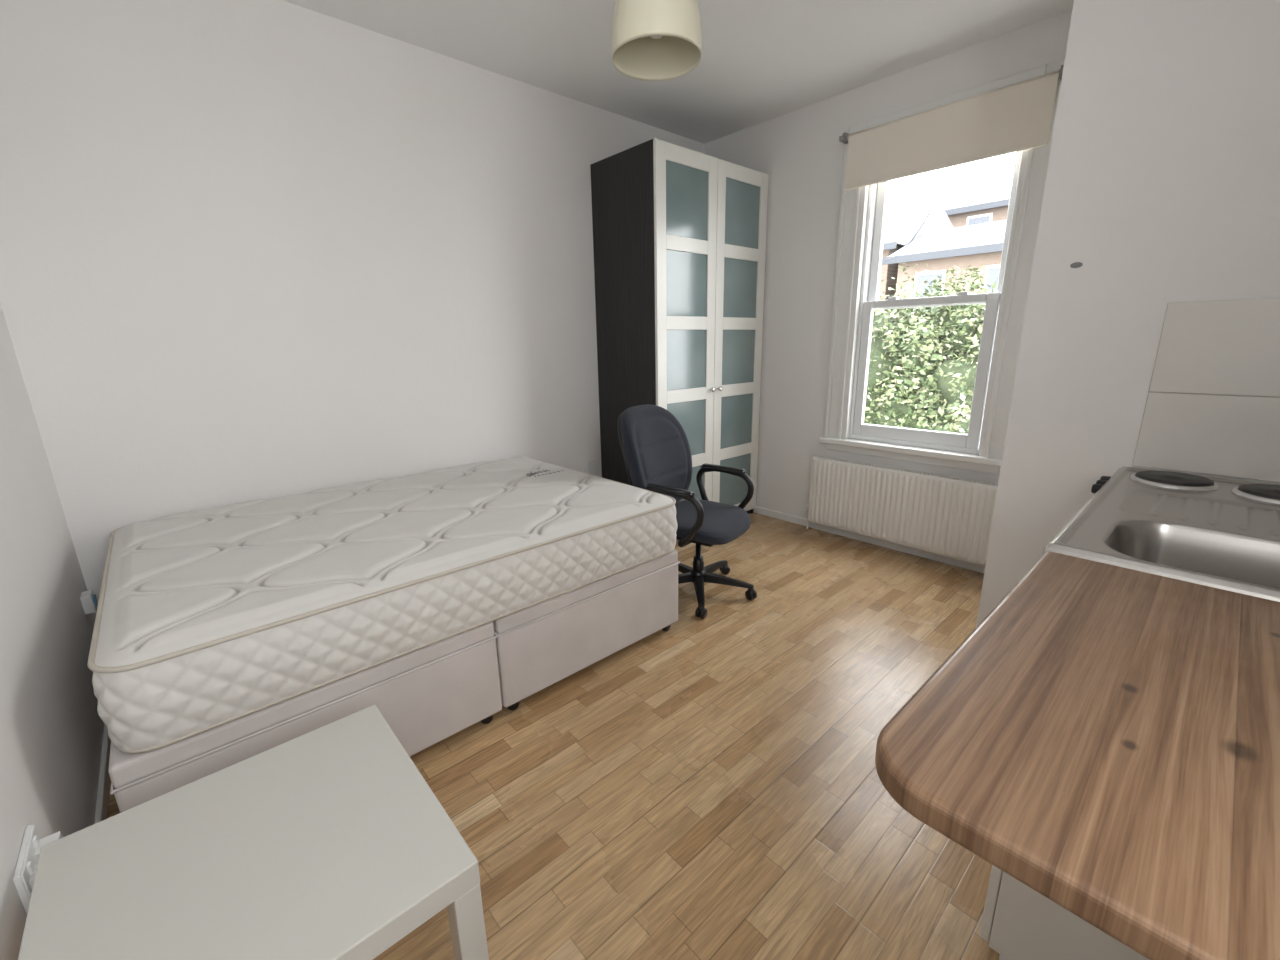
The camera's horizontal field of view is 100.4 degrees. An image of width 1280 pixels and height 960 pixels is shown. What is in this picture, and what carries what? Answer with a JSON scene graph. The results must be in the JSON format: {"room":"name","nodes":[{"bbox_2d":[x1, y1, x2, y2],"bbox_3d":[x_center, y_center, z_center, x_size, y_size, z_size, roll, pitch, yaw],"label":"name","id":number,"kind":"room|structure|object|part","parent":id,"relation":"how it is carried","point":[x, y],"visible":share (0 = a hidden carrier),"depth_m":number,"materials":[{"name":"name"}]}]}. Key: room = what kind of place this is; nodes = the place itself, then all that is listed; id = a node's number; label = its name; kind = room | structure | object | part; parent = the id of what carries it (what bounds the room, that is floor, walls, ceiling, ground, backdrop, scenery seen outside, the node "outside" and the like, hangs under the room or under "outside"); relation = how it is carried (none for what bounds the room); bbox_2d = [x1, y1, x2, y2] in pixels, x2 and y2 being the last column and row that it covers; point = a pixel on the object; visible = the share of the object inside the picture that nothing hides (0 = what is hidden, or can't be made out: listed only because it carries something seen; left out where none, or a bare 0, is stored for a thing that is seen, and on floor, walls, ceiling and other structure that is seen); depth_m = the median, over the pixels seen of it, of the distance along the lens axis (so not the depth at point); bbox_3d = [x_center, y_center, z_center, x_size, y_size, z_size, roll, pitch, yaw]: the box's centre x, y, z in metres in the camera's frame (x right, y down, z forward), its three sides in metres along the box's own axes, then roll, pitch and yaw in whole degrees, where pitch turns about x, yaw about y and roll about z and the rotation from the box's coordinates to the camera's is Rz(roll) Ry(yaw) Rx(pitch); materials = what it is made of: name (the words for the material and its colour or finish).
{"room":"studio apartment","nodes":[
{"label":"studio apartment","id":0,"kind":"room"},
{"bbox_2d":[0,304,103,959],"bbox_3d":[-1.097,-0.156,0.520,0.220,2.719,3.616,-14,19,-40],"label":"wall","id":1,"kind":"structure","parent":0,"point":[52,728],"depth_m":1.42,"materials":[{"name":"paint"}]},
{"bbox_2d":[13,825,62,913],"bbox_3d":[-1.131,0.724,1.010,0.042,0.086,0.146,-14,19,-40],"label":"wall socket","id":2,"kind":"object","parent":1,"relation":"attached to","point":[24,875],"visible":0.56,"depth_m":0.98,"materials":[{"name":"white plastic"}]},
{"bbox_2d":[80,590,97,613],"bbox_3d":[-2.078,0.460,2.014,0.035,0.070,0.070,-14,19,-40],"label":"junction box","id":3,"kind":"object","parent":1,"relation":"attached to","point":[88,599],"visible":0.99,"depth_m":1.99,"materials":[{"name":"white plastic"}]},
{"bbox_2d":[94,724,110,823],"bbox_3d":[-1.056,1.094,1.005,0.014,0.055,3.382,-14,19,-40],"label":"baseboard","id":4,"kind":"structure","parent":1,"relation":"attached to","point":[101,813],"depth_m":1.63,"materials":[{"name":"white wood"}]},
{"bbox_2d":[0,0,703,615],"bbox_3d":[-0.939,-0.846,3.162,4.121,2.719,0.220,-14,19,-40],"label":"wall","id":5,"kind":"structure","parent":0,"point":[251,250],"depth_m":2.35,"materials":[{"name":"paint"}]},
{"bbox_2d":[107,512,999,959],"bbox_3d":[0.300,0.835,2.215,4.121,0.100,3.836,-14,19,-40],"label":"floor","id":6,"kind":"structure","parent":0,"point":[710,787],"depth_m":1.64,"materials":[{"name":"brown wood"}]},
{"bbox_2d":[18,705,488,959],"bbox_3d":[-0.682,0.882,1.006,0.574,0.450,0.573,-14,19,-40],"label":"side table","id":7,"kind":"object","parent":6,"relation":"on","point":[327,842],"visible":1,"depth_m":0.93,"materials":[{"name":"grey paint"}]},
{"bbox_3d":[-0.312,0.905,0.994,0.048,0.400,0.048,-14,19,-40],"label":"leg","id":8,"kind":"part","parent":7,"relation":"part of","materials":[{"name":"grey paint"}]},
{"bbox_2d":[108,550,679,812],"bbox_3d":[-0.960,0.565,2.341,1.876,0.402,1.343,-14,19,-40],"label":"bed base","id":9,"kind":"object","parent":6,"relation":"on","point":[428,695],"visible":0.44,"depth_m":1.77,"materials":[{"name":"fabric"}]},
{"bbox_3d":[-1.299,0.483,2.004,0.957,0.061,1.332,-14,19,-40],"label":"divan lid","id":10,"kind":"part","parent":9,"relation":"part of","materials":[{"name":"fabric"}]},
{"bbox_2d":[87,456,677,752],"bbox_3d":[-0.956,0.239,2.268,1.888,0.262,1.391,-14,19,-40],"label":"mattress","id":11,"kind":"object","parent":9,"relation":"on","point":[208,619],"visible":1,"depth_m":1.69,"materials":[{"name":"beige fabric"}]},
{"bbox_2d":[527,470,563,476],"bbox_3d":[-0.495,-0.035,2.797,0.175,0.014,0.085,-14,19,-40],"label":"print","id":12,"kind":"object","parent":11,"relation":"on","point":[547,472],"depth_m":2.77,"materials":[{"name":"grey fabric"}]},
{"bbox_3d":[-0.604,0.313,2.611,0.899,0.061,1.332,-14,19,-40],"label":"divan lid","id":13,"kind":"part","parent":9,"relation":"part of","materials":[{"name":"fabric"}]},
{"bbox_2d":[590,138,768,539],"bbox_3d":[0.309,-0.848,3.738,1.050,2.390,0.620,-14,19,-40],"label":"wardrobe","id":14,"kind":"object","parent":6,"relation":"on","point":[679,233],"visible":0.9,"depth_m":3.38,"materials":[{"name":"black wood"}]},
{"bbox_3d":[0.293,-0.774,3.370,0.523,2.342,0.020,-14,19,-40],"label":"door frame","id":15,"kind":"part","parent":14,"relation":"part of","materials":[{"name":"white paint"}]},
{"bbox_3d":[0.292,-0.771,3.372,0.377,2.185,0.005,-14,19,-40],"label":"door glass","id":16,"kind":"part","parent":14,"relation":"part of","materials":[{"name":"glass"}]},
{"bbox_3d":[0.682,-0.867,3.713,0.377,2.185,0.005,-14,19,-40],"label":"door glass","id":17,"kind":"part","parent":14,"relation":"part of","materials":[{"name":"glass"}]},
{"bbox_3d":[0.683,-0.870,3.711,0.523,2.342,0.020,-14,19,-40],"label":"door frame","id":18,"kind":"part","parent":14,"relation":"part of","materials":[{"name":"white paint"}]},
{"bbox_2d":[618,405,756,618],"bbox_3d":[0.267,0.117,2.821,0.727,0.985,0.610,10,18,36],"label":"office chair","id":19,"kind":"object","parent":6,"relation":"on","point":[656,451],"visible":0.74,"depth_m":2.79,"materials":[{"name":"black fabric"}]},
{"bbox_3d":[0.068,-0.118,2.895,0.226,0.560,0.520,10,18,36],"label":"backrest","id":20,"kind":"part","parent":19,"relation":"part of","materials":[{"name":"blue fabric"}]},
{"bbox_3d":[0.172,0.178,2.598,0.355,0.304,0.127,10,18,36],"label":"armrest","id":21,"kind":"part","parent":19,"relation":"part of","materials":[{"name":"black plastic"}]},
{"bbox_3d":[0.156,0.533,2.839,0.267,0.049,0.058,-5,15,-14],"label":"leg","id":22,"kind":"part","parent":19,"relation":"part of","materials":[{"name":"black plastic"}]},
{"bbox_3d":[0.225,0.487,3.012,0.058,0.049,0.267,-10,17,-32],"label":"leg","id":23,"kind":"part","parent":19,"relation":"part of","materials":[{"name":"black plastic"}]},
{"bbox_3d":[0.306,0.561,2.721,0.058,0.049,0.267,0,15,3],"label":"leg","id":24,"kind":"part","parent":19,"relation":"part of","materials":[{"name":"black plastic"}]},
{"bbox_3d":[0.308,0.214,2.800,0.470,0.100,0.490,10,18,36],"label":"seat","id":25,"kind":"part","parent":19,"relation":"part of","materials":[{"name":"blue fabric"}]},
{"bbox_3d":[0.413,0.485,3.005,0.058,0.049,0.268,10,18,36],"label":"leg","id":26,"kind":"part","parent":19,"relation":"part of","materials":[{"name":"black plastic"}]},
{"bbox_3d":[0.448,0.081,2.953,0.355,0.304,0.127,10,18,36],"label":"armrest","id":27,"kind":"part","parent":19,"relation":"part of","materials":[{"name":"black plastic"}]},
{"bbox_3d":[0.467,0.532,2.822,0.267,0.049,0.058,4,16,20],"label":"leg","id":28,"kind":"part","parent":19,"relation":"part of","materials":[{"name":"black plastic"}]},
{"bbox_2d":[979,865,1148,959],"bbox_3d":[1.340,0.576,1.220,1.093,0.864,0.616,-14,19,-40],"label":"base cabinet","id":29,"kind":"object","parent":6,"relation":"on","point":[1019,922],"visible":0.14,"depth_m":1.08,"materials":[{"name":"white wood"}]},
{"bbox_2d":[283,0,1073,143],"bbox_3d":[0.250,-1.893,1.506,4.121,0.100,3.836,-14,19,-40],"label":"ceiling","id":30,"kind":"structure","parent":0,"point":[761,61],"depth_m":2.58,"materials":[{"name":"white paint"}]},
{"bbox_2d":[611,0,701,80],"bbox_3d":[0.047,-1.571,1.585,0.278,0.556,0.278,-14,19,-40],"label":"pendant lamp","id":31,"kind":"object","parent":30,"relation":"hanging from","point":[652,40],"visible":1,"depth_m":1.59,"materials":[{"name":"beige"}]},
{"bbox_2d":[704,9,1071,518],"bbox_3d":[1.794,-0.865,3.042,0.220,2.719,3.616,-14,19,-40],"label":"wall","id":32,"kind":"structure","parent":0,"point":[801,152],"depth_m":3.51,"materials":[{"name":"paint"}]},
{"bbox_2d":[754,506,984,572],"bbox_3d":[1.329,0.341,3.733,0.014,0.055,2.418,-14,19,-40],"label":"baseboard","id":33,"kind":"structure","parent":32,"relation":"attached to","point":[763,511],"depth_m":3.51,"materials":[{"name":"white"}]},
{"bbox_2d":[806,455,997,565],"bbox_3d":[1.616,0.200,3.292,0.110,0.539,1.310,-14,19,-40],"label":"radiator","id":34,"kind":"object","parent":32,"relation":"attached to","point":[948,516],"visible":0.84,"depth_m":3.22,"materials":[{"name":"white metal"}]},
{"bbox_3d":[1.624,0.171,3.256,0.070,0.464,1.258,-14,19,-40],"label":"casing","id":35,"kind":"part","parent":34,"relation":"part of","materials":[{"name":"white metal"}]},
{"bbox_2d":[819,436,1001,466],"bbox_3d":[1.614,-0.188,3.260,0.110,0.037,1.085,-14,19,-40],"label":"sill","id":36,"kind":"structure","parent":32,"relation":"attached to","point":[911,450],"depth_m":3.17,"materials":[{"name":"white"}]},
{"bbox_2d":[827,443,998,473],"bbox_3d":[1.614,-0.145,3.268,0.016,0.050,1.010,-14,19,-40],"label":"apron","id":37,"kind":"object","parent":32,"relation":"attached to","point":[892,455],"visible":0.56,"depth_m":3.20,"materials":[{"name":"white"}]},
{"bbox_2d":[841,149,1027,456],"bbox_3d":[1.680,-1.080,3.081,0.220,1.780,0.840,-14,19,-40],"label":"reveal","id":38,"kind":"object","parent":32,"relation":"attached to","point":[864,191],"visible":0.14,"depth_m":3.19,"materials":[{"name":"white paint"}]},
{"bbox_2d":[849,150,1022,453],"bbox_3d":[1.669,-1.068,3.074,0.110,1.758,0.776,-14,19,-40],"label":"window","id":39,"kind":"structure","parent":32,"relation":"in","point":[972,439],"depth_m":3.18,"materials":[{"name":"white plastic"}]},
{"bbox_2d":[888,292,968,299],"bbox_3d":[1.644,-1.056,3.060,0.030,0.015,0.430,-14,19,-40],"label":"sash lock","id":40,"kind":"object","parent":39,"relation":"on","point":[958,293],"visible":1,"depth_m":2.93,"materials":[{"name":"white plastic"}]},
{"bbox_3d":[1.680,-1.455,2.983,0.040,0.925,0.740,-14,19,-40],"label":"upper sash","id":41,"kind":"part","parent":39,"relation":"part of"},
{"bbox_2d":[824,59,1064,458],"bbox_3d":[1.590,-1.089,3.016,0.034,1.865,1.040,-14,19,-40],"label":"window frame","id":42,"kind":"structure","parent":32,"relation":"attached to","point":[1037,161],"depth_m":2.81,"materials":[{"name":"white paint"}]},
{"bbox_2d":[839,65,1063,190],"bbox_3d":[1.564,-1.798,2.809,0.084,0.310,1.075,-14,19,-40],"label":"roller blind","id":43,"kind":"object","parent":32,"relation":"attached to","point":[1016,117],"visible":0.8,"depth_m":2.73,"materials":[{"name":"beige fabric"}]},
{"bbox_2d":[875,551,1279,959],"bbox_3d":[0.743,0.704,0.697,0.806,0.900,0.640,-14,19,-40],"label":"countertop","id":44,"kind":"structure","parent":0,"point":[1106,737],"depth_m":0.55,"materials":[{"name":"brown wood-effect laminate"}]},
{"bbox_2d":[1042,466,1279,601],"bbox_3d":[1.379,0.044,1.150,0.956,0.396,0.669,-14,19,-40],"label":"sink","id":45,"kind":"object","parent":44,"relation":"in","point":[1220,533],"visible":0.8,"depth_m":1.20,"materials":[{"name":"silver metal"}]},
{"bbox_3d":[1.314,0.026,1.533,0.030,0.030,0.024,-14,19,-40],"label":"knob","id":46,"kind":"part","parent":45,"relation":"part of","materials":[{"name":"black plastic"}]},
{"bbox_3d":[1.362,0.014,1.575,0.030,0.030,0.024,-14,19,-40],"label":"knob","id":47,"kind":"part","parent":45,"relation":"part of","materials":[{"name":"black plastic"}]},
{"bbox_3d":[1.411,0.002,1.617,0.030,0.030,0.024,-14,19,-40],"label":"knob","id":48,"kind":"part","parent":45,"relation":"part of","materials":[{"name":"black plastic"}]},
{"bbox_2d":[976,0,1279,626],"bbox_3d":[2.045,-0.553,1.826,1.093,2.719,0.978,-14,19,-40],"label":"wall","id":49,"kind":"structure","parent":0,"point":[1163,175],"depth_m":1.59,"materials":[{"name":"white paint"}]},
{"bbox_2d":[1070,262,1082,267],"bbox_3d":[1.386,-0.683,1.696,0.004,0.018,0.032,-14,19,-40],"label":"wall cap","id":50,"kind":"object","parent":49,"relation":"attached to","point":[1077,264],"depth_m":1.69,"materials":[{"name":"grey metal"}]},
{"bbox_2d":[1132,297,1279,482],"bbox_3d":[1.758,-0.228,1.396,0.007,0.488,0.627,-14,19,-40],"label":"tile backsplash","id":51,"kind":"structure","parent":49,"relation":"attached to","point":[1212,406],"depth_m":1.52,"materials":[{"name":"white tile"}]},
{"label":"outside","id":52,"kind":"structure","parent":0,"visible":0},
{"bbox_3d":[20.383,-2.252,25.396,56.137,0.100,70.000,-14,19,-40],"label":"ground","id":53,"kind":"structure","parent":52,"visible":0},
{"bbox_2d":[878,244,903,310],"bbox_3d":[9.367,-5.719,24.005,7.000,7.700,6.000,-14,19,-40],"label":"wall","id":54,"kind":"structure","parent":53,"relation":"on","point":[888,271],"depth_m":19.07,"materials":[{"name":"brick"}]},
{"bbox_2d":[883,208,953,245],"bbox_3d":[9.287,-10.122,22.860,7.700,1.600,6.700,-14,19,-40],"label":"roof","id":55,"kind":"structure","parent":54,"relation":"on","point":[901,229],"depth_m":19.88,"materials":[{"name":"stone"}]},
{"bbox_2d":[883,241,896,249],"bbox_3d":[6.420,-8.574,20.564,0.080,0.220,6.800,-14,19,-40],"label":"fascia","id":56,"kind":"object","parent":55,"relation":"attached to","point":[890,245],"visible":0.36,"depth_m":18.23,"materials":[{"name":"grey"}]},
{"bbox_2d":[885,166,954,259],"bbox_3d":[7.099,-6.935,13.888,0.024,1.599,10.767,3,15,14],"label":"overhead cable","id":57,"kind":"object","parent":54,"relation":"attached to","point":[954,166],"visible":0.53,"depth_m":12.16,"materials":[{"name":"grey plastic"}]},
{"bbox_2d":[864,263,996,433],"bbox_3d":[3.396,-0.293,7.650,2.833,5.637,6.896,-9,16,-27],"label":"tree","id":58,"kind":"object","parent":53,"relation":"on","point":[922,370],"visible":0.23,"depth_m":6.46,"materials":[{"name":"green plant"}]},
{"bbox_2d":[895,251,1001,321],"bbox_3d":[12.390,-4.081,18.681,6.000,7.100,4.700,-14,19,-40],"label":"wall","id":59,"kind":"structure","parent":53,"relation":"on","point":[993,258],"depth_m":16.56,"materials":[{"name":"brick"}]},
{"bbox_2d":[888,220,1006,256],"bbox_3d":[12.318,-8.000,17.663,6.700,1.200,5.400,-14,19,-40],"label":"roof","id":60,"kind":"structure","parent":59,"relation":"on","point":[991,232],"depth_m":17.39,"materials":[{"name":"stone"}]},
{"bbox_2d":[882,243,1002,264],"bbox_3d":[9.819,-6.736,15.639,0.080,0.220,5.500,-14,19,-40],"label":"fascia","id":61,"kind":"object","parent":60,"relation":"attached to","point":[997,247],"visible":0.43,"depth_m":16.18,"materials":[{"name":"grey"}]},
{"bbox_2d":[912,265,999,316],"bbox_3d":[9.908,-5.761,16.376,0.050,1.400,2.900,-14,19,-40],"label":"window","id":62,"kind":"structure","parent":59,"relation":"in","point":[990,266],"depth_m":16.69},
{"bbox_2d":[915,267,999,311],"bbox_3d":[9.885,-5.755,16.356,0.010,1.240,2.740,-14,19,-40],"label":"window panes","id":63,"kind":"structure","parent":59,"relation":"in","point":[993,273],"depth_m":16.82,"materials":[{"name":"glass"}]},
{"bbox_2d":[948,205,1008,227],"bbox_3d":[16.749,-6.772,23.757,6.000,9.600,4.900,-14,19,-40],"label":"wall","id":64,"kind":"structure","parent":53,"relation":"on","point":[999,213],"depth_m":21.49,"materials":[{"name":"brick"}]},
{"bbox_2d":[941,186,1010,209],"bbox_3d":[16.655,-11.900,22.424,6.700,1.200,5.600,-14,19,-40],"label":"roof","id":65,"kind":"structure","parent":64,"relation":"on","point":[1001,193],"depth_m":22.53,"materials":[{"name":"stone"}]},
{"bbox_2d":[945,199,1009,215],"bbox_3d":[14.155,-10.636,20.401,0.080,0.220,5.700,-14,19,-40],"label":"fascia","id":66,"kind":"object","parent":65,"relation":"attached to","point":[1000,203],"depth_m":21.15,"materials":[{"name":"grey"}]},
{"bbox_2d":[968,215,989,225],"bbox_3d":[14.349,-10.008,20.873,0.010,0.840,2.740,-14,19,-40],"label":"window panes","id":67,"kind":"structure","parent":64,"relation":"in","point":[985,219],"depth_m":21.51,"materials":[{"name":"glass"}]},
{"bbox_2d":[966,213,992,225],"bbox_3d":[14.371,-10.014,20.892,0.050,1.000,2.900,-14,19,-40],"label":"window","id":68,"kind":"structure","parent":64,"relation":"in","point":[990,214],"depth_m":21.45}
]}

